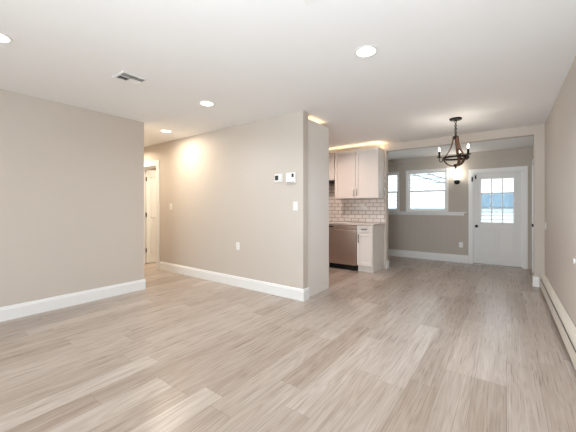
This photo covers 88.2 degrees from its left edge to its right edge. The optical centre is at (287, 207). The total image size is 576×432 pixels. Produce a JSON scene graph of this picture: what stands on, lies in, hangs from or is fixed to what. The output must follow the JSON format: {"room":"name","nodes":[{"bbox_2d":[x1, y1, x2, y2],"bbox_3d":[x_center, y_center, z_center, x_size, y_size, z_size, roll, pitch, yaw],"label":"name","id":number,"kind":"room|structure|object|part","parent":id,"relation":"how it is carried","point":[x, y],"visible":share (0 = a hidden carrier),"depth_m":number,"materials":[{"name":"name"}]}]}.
{"room":"empty living room","nodes":[
{"label":"empty living room","id":0,"kind":"room"},
{"bbox_2d":[0,89,143,306],"bbox_3d":[-3.653,-0.023,2.349,0.120,2.440,5.053,0,0,36],"label":"wall","id":1,"kind":"structure","parent":0,"point":[72,177],"depth_m":3.58,"materials":[{"name":"beige paint"}]},
{"bbox_2d":[0,279,145,321],"bbox_3d":[-3.642,1.122,2.351,0.136,0.150,5.069,0,0,36],"label":"baseboard","id":2,"kind":"structure","parent":1,"relation":"attached to","point":[15,311],"depth_m":3.57,"materials":[{"name":"white paint"}]},
{"bbox_2d":[144,110,307,288],"bbox_3d":[-1.826,-0.023,5.361,5.103,2.440,0.115,0,0,36],"label":"wall","id":3,"kind":"structure","parent":0,"point":[222,191],"depth_m":4.47,"materials":[{"name":"beige paint"}]},
{"bbox_2d":[144,160,159,268],"bbox_3d":[-2.623,0.137,6.331,0.850,2.120,0.776,0,0,36],"label":"door","id":4,"kind":"structure","parent":3,"relation":"in","point":[151,177],"depth_m":6.33,"materials":[{"name":"white paint"}]},
{"bbox_3d":[-2.816,0.157,6.564,0.012,1.640,0.440,0,0,36],"label":"panel moulding","id":5,"kind":"part","parent":4,"relation":"part of","materials":[{"name":"white paint"}]},
{"bbox_2d":[159,261,308,300],"bbox_3d":[-1.105,1.122,4.826,3.339,0.150,0.141,0,0,36],"label":"baseboard","id":6,"kind":"structure","parent":3,"relation":"attached to","point":[265,287],"depth_m":4.44,"materials":[{"name":"white paint"}]},
{"bbox_2d":[236,242,239,249],"bbox_3d":[-0.761,0.585,4.499,0.070,0.115,0.009,0,0,36],"label":"wall outlet","id":7,"kind":"object","parent":3,"relation":"attached to","point":[237,243],"visible":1,"depth_m":4.49,"materials":[{"name":"white plastic"}]},
{"bbox_2d":[274,174,282,182],"bbox_3d":[-0.132,-0.398,4.024,0.133,0.114,0.029,0,0,36],"label":"thermostat","id":8,"kind":"object","parent":3,"relation":"attached to","point":[277,177],"visible":1,"depth_m":4.01,"materials":[{"name":"white plastic"}]},
{"bbox_2d":[286,172,295,183],"bbox_3d":[0.040,-0.387,3.892,0.154,0.142,0.037,0,0,36],"label":"thermostat","id":9,"kind":"object","parent":3,"relation":"attached to","point":[290,177],"visible":1,"depth_m":3.87,"materials":[{"name":"white plastic"}]},
{"bbox_2d":[293,202,297,209],"bbox_3d":[0.095,-0.018,3.868,0.072,0.115,0.011,0,0,36],"label":"light switch","id":10,"kind":"object","parent":3,"relation":"attached to","point":[295,204],"visible":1,"depth_m":3.86,"materials":[{"name":"white plastic"}]},
{"bbox_2d":[0,256,575,431],"bbox_3d":[-1.335,1.247,3.874,7.897,0.100,10.498,0,0,36],"label":"floor","id":11,"kind":"structure","parent":0,"point":[412,344],"depth_m":2.31,"materials":[{"name":"beige wood"}]},
{"bbox_2d":[308,119,328,296],"bbox_3d":[0.099,0.011,4.412,0.828,2.372,0.636,0,0,36],"label":"pantry cabinet","id":12,"kind":"object","parent":11,"relation":"on","point":[318,134],"visible":0.29,"depth_m":4.16,"materials":[{"name":"white paint"}]},
{"bbox_2d":[329,224,357,270],"bbox_3d":[1.195,0.767,5.947,0.606,0.860,0.659,0,0,36],"label":"dishwasher","id":13,"kind":"object","parent":11,"relation":"on","point":[342,238],"visible":0.57,"depth_m":5.71,"materials":[{"name":"silver metal"}]},
{"bbox_3d":[1.016,0.430,5.703,0.579,0.028,0.054,0,0,36],"label":"handle","id":14,"kind":"part","parent":13,"relation":"part of","materials":[{"name":"silver metal"}]},
{"bbox_3d":[1.040,0.376,5.736,0.602,0.072,0.028,0,0,36],"label":"control panel","id":15,"kind":"part","parent":13,"relation":"part of","materials":[{"name":"silver metal"}]},
{"bbox_2d":[357,224,383,272],"bbox_3d":[1.574,0.766,5.687,0.299,0.862,0.643,0,0,36],"label":"base cabinet","id":16,"kind":"object","parent":11,"relation":"on","point":[370,239],"visible":0.98,"depth_m":5.50,"materials":[{"name":"white paint"}]},
{"bbox_3d":[1.408,0.403,5.468,0.283,0.118,0.024,0,0,36],"label":"drawer","id":17,"kind":"part","parent":16,"relation":"part of","materials":[{"name":"white paint"}]},
{"bbox_3d":[1.408,0.772,5.468,0.283,0.600,0.024,0,0,36],"label":"door","id":18,"kind":"part","parent":16,"relation":"part of","materials":[{"name":"white paint"}]},
{"bbox_3d":[1.708,0.766,5.624,0.008,0.862,0.587,0,0,36],"label":"panel","id":19,"kind":"part","parent":16,"relation":"part of","materials":[{"name":"white paint"}]},
{"bbox_3d":[0.654,0.766,6.365,0.748,0.862,0.643,0,0,36],"label":"base cabinet","id":20,"kind":"object","parent":11,"relation":"on","visible":0},
{"bbox_2d":[329,221,384,225],"bbox_3d":[0.647,0.317,6.387,2.670,0.030,0.615,0,0,36],"label":"countertop","id":21,"kind":"structure","parent":20,"relation":"on","point":[330,222],"depth_m":5.69,"materials":[{"name":"stone"}]},
{"bbox_2d":[0,0,575,150],"bbox_3d":[-1.815,-1.293,3.221,7.897,0.100,8.877,0,0,36],"label":"ceiling","id":22,"kind":"structure","parent":0,"point":[492,65],"depth_m":2.51,"materials":[{"name":"white paint"}]},
{"bbox_2d":[0,32,12,43],"bbox_3d":[-2.119,-1.240,2.156,0.186,0.007,0.186,0,0,36],"label":"recessed light","id":23,"kind":"object","parent":22,"relation":"in","point":[4,38],"visible":1,"depth_m":2.19,"materials":[{"name":"white"}]},
{"bbox_2d":[112,71,148,85],"bbox_3d":[-1.519,-1.240,2.866,0.225,0.007,0.245,0,0,36],"label":"ceiling vent","id":24,"kind":"object","parent":22,"relation":"in","point":[123,76],"visible":1,"depth_m":2.86,"materials":[{"name":"white plastic"}]},
{"bbox_2d":[199,101,214,105],"bbox_3d":[-0.969,-1.240,3.553,0.186,0.007,0.186,0,0,36],"label":"recessed light","id":25,"kind":"object","parent":22,"relation":"in","point":[203,103],"visible":1,"depth_m":3.54,"materials":[{"name":"white"}]},
{"bbox_2d":[303,0,315,4],"bbox_3d":[0.132,-1.240,1.638,0.235,0.007,0.265,0,0,36],"label":"ceiling vent","id":26,"kind":"object","parent":22,"relation":"in","point":[307,2],"visible":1,"depth_m":1.78,"materials":[{"name":"white plastic"}]},
{"bbox_2d":[354,45,377,57],"bbox_3d":[0.622,-1.240,2.368,0.186,0.007,0.186,0,0,36],"label":"recessed light","id":27,"kind":"object","parent":22,"relation":"in","point":[365,51],"visible":1,"depth_m":2.36,"materials":[{"name":"white plastic"}]},
{"bbox_2d":[437,117,470,168],"bbox_3d":[2.352,-0.890,4.192,0.428,0.705,0.408,0,0,36],"label":"chandelier","id":28,"kind":"object","parent":22,"relation":"hanging from","point":[459,151],"visible":1,"depth_m":4.14,"materials":[{"name":"brown metal"}]},
{"bbox_2d":[329,124,544,286],"bbox_3d":[0.829,-0.023,6.712,7.777,2.440,0.120,0,0,36],"label":"wall","id":29,"kind":"structure","parent":0,"point":[538,131],"depth_m":4.57,"materials":[{"name":"beige paint"}]},
{"bbox_2d":[329,152,334,180],"bbox_3d":[0.734,-0.851,6.469,0.772,0.575,0.362,0,0,36],"label":"upper cabinet","id":30,"kind":"object","parent":29,"relation":"attached to","point":[331,155],"visible":0.2,"depth_m":6.16,"materials":[{"name":"white paint"}]},
{"bbox_2d":[329,177,384,222],"bbox_3d":[0.827,-0.151,6.633,2.668,0.904,0.010,0,0,36],"label":"tile backsplash","id":31,"kind":"structure","parent":29,"relation":"attached to","point":[346,210],"depth_m":6.20,"materials":[{"name":"white tile"}]},
{"bbox_2d":[335,147,383,198],"bbox_3d":[1.415,-0.658,5.968,0.911,0.960,0.362,0,0,36],"label":"upper cabinet","id":32,"kind":"object","parent":29,"relation":"attached to","point":[359,174],"visible":1,"depth_m":5.81,"materials":[{"name":"white paint"}]},
{"bbox_3d":[1.151,-0.658,5.992,0.450,0.944,0.024,0,0,36],"label":"door","id":33,"kind":"part","parent":32,"relation":"part of","materials":[{"name":"white paint"}]},
{"bbox_3d":[1.518,-0.658,5.722,0.450,0.944,0.024,0,0,36],"label":"door","id":34,"kind":"part","parent":32,"relation":"part of","materials":[{"name":"white paint"}]},
{"bbox_2d":[388,154,531,268],"bbox_3d":[3.230,0.012,6.939,4.177,2.370,0.150,0,0,36],"label":"wall","id":35,"kind":"structure","parent":0,"point":[421,233],"depth_m":6.60,"materials":[{"name":"beige paint"}]},
{"bbox_2d":[388,171,398,210],"bbox_3d":[2.389,-0.391,7.540,0.890,0.975,0.159,0,0,36],"label":"window","id":36,"kind":"structure","parent":35,"relation":"in","point":[396,172],"depth_m":7.25,"materials":[{"name":"white paint"}]},
{"bbox_3d":[2.390,-0.157,7.540,0.782,0.484,0.033,0,0,36],"label":"sash","id":37,"kind":"part","parent":36,"relation":"part of","materials":[{"name":"glass"}]},
{"bbox_2d":[406,168,447,211],"bbox_3d":[3.235,-0.391,6.917,0.907,0.975,0.159,0,0,36],"label":"window","id":38,"kind":"structure","parent":35,"relation":"in","point":[408,173],"depth_m":6.91,"materials":[{"name":"white paint"}]},
{"bbox_3d":[3.259,-0.594,6.949,0.799,0.461,0.030,0,0,36],"label":"sash","id":39,"kind":"part","parent":38,"relation":"part of","materials":[{"name":"glass"}]},
{"bbox_3d":[3.236,-0.157,6.918,0.799,0.484,0.033,0,0,36],"label":"sash","id":40,"kind":"part","parent":38,"relation":"part of","materials":[{"name":"glass"}]},
{"bbox_2d":[388,211,466,215],"bbox_3d":[2.771,0.137,7.131,2.610,0.080,0.085,0,0,36],"label":"sill","id":41,"kind":"structure","parent":35,"relation":"attached to","point":[389,212],"depth_m":6.85,"materials":[{"name":"white paint"}]},
{"bbox_2d":[388,249,467,262],"bbox_3d":[2.729,1.115,7.204,2.815,0.165,0.016,0,0,36],"label":"baseboard","id":42,"kind":"structure","parent":35,"relation":"attached to","point":[391,252],"depth_m":6.82,"materials":[{"name":"white paint"}]},
{"bbox_2d":[453,174,459,183],"bbox_3d":[3.652,-0.612,6.438,0.112,0.220,0.156,0,0,36],"label":"wall sconce","id":43,"kind":"object","parent":35,"relation":"attached to","point":[456,176],"visible":1,"depth_m":6.40,"materials":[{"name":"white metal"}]},
{"bbox_3d":[3.639,-0.660,6.420,0.112,0.124,0.112,0,0,36],"label":"lamp shade","id":44,"kind":"part","parent":43,"relation":"part of","materials":[{"name":"white glass"}]},
{"bbox_2d":[388,147,531,165],"bbox_3d":[3.155,-1.105,6.889,3.875,0.135,0.020,0,0,36],"label":"trim","id":45,"kind":"structure","parent":35,"relation":"attached to","point":[525,150],"depth_m":6.28,"materials":[{"name":"beige wood"}]},
{"bbox_2d":[468,166,527,268],"bbox_3d":[4.301,0.195,6.121,0.990,2.005,0.198,0,0,36],"label":"door","id":46,"kind":"structure","parent":35,"relation":"in","point":[504,244],"depth_m":6.06,"materials":[{"name":"white paint"}]},
{"bbox_3d":[4.285,0.727,6.092,0.550,0.540,0.007,0,0,36],"label":"panel moulding","id":47,"kind":"part","parent":46,"relation":"part of","materials":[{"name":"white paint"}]},
{"bbox_3d":[4.283,-0.141,6.088,0.594,0.949,0.012,0,0,36],"label":"glazing frame","id":48,"kind":"part","parent":46,"relation":"part of","materials":[{"name":"glass"}]},
{"bbox_2d":[388,136,533,159],"bbox_3d":[2.794,-1.258,6.346,4.177,0.170,1.621,0,0,36],"label":"ceiling","id":49,"kind":"structure","parent":0,"point":[520,142],"depth_m":5.91,"materials":[{"name":"white paint"}]},
{"bbox_2d":[532,143,533,272],"bbox_3d":[4.334,0.012,5.120,0.120,2.370,1.471,0,0,36],"label":"wall","id":50,"kind":"structure","parent":0,"point":[533,143],"depth_m":5.44,"materials":[{"name":"beige paint"}]},
{"bbox_2d":[532,158,533,272],"bbox_3d":[4.259,0.167,5.135,0.108,2.060,0.940,0,0,36],"label":"door","id":51,"kind":"structure","parent":50,"relation":"in","point":[533,158],"depth_m":5.45,"materials":[{"name":"white paint"}]},
{"bbox_2d":[532,275,538,286],"bbox_3d":[3.778,1.122,4.531,0.076,0.150,0.136,0,0,36],"label":"baseboard","id":52,"kind":"structure","parent":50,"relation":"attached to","point":[535,280],"depth_m":4.48,"materials":[{"name":"white paint"}]},
{"bbox_2d":[545,57,575,326],"bbox_3d":[1.317,-0.023,0.916,0.120,2.440,8.637,0,0,36],"label":"wall","id":53,"kind":"structure","parent":0,"point":[560,125],"depth_m":2.97,"materials":[{"name":"beige paint"}]},
{"bbox_2d":[540,273,575,369],"bbox_3d":[1.763,1.085,1.677,0.058,0.224,6.790,0,0,36],"label":"baseboard heater","id":54,"kind":"object","parent":53,"relation":"attached to","point":[567,329],"visible":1,"depth_m":2.78,"materials":[{"name":"beige metal"}]},
{"bbox_3d":[3.016,1.106,3.424,0.003,0.122,2.486,0,0,36],"label":"panel","id":55,"kind":"part","parent":54,"relation":"part of","materials":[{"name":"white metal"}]},
{"bbox_3d":[1.863,1.106,1.857,0.003,0.122,1.396,0,0,36],"label":"panel","id":56,"kind":"part","parent":54,"relation":"part of","materials":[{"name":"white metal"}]},
{"label":"outside","id":57,"kind":"structure","parent":0,"visible":0},
{"bbox_3d":[15.586,1.897,21.176,60.000,0.100,37.412,0,0,36],"label":"ground","id":58,"kind":"structure","parent":57,"visible":0},
{"bbox_2d":[388,172,444,208],"bbox_3d":[2.650,-2.678,15.620,12.550,9.050,6.100,0,0,36],"label":"house","id":59,"kind":"structure","parent":58,"relation":"on","point":[427,181],"depth_m":10.60,"materials":[{"name":"white"}]},
{"bbox_2d":[481,192,512,222],"bbox_3d":[10.433,0.592,11.939,4.950,2.510,3.000,0,0,36],"label":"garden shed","id":60,"kind":"object","parent":58,"relation":"on","point":[485,198],"visible":0.02,"depth_m":12.03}
]}

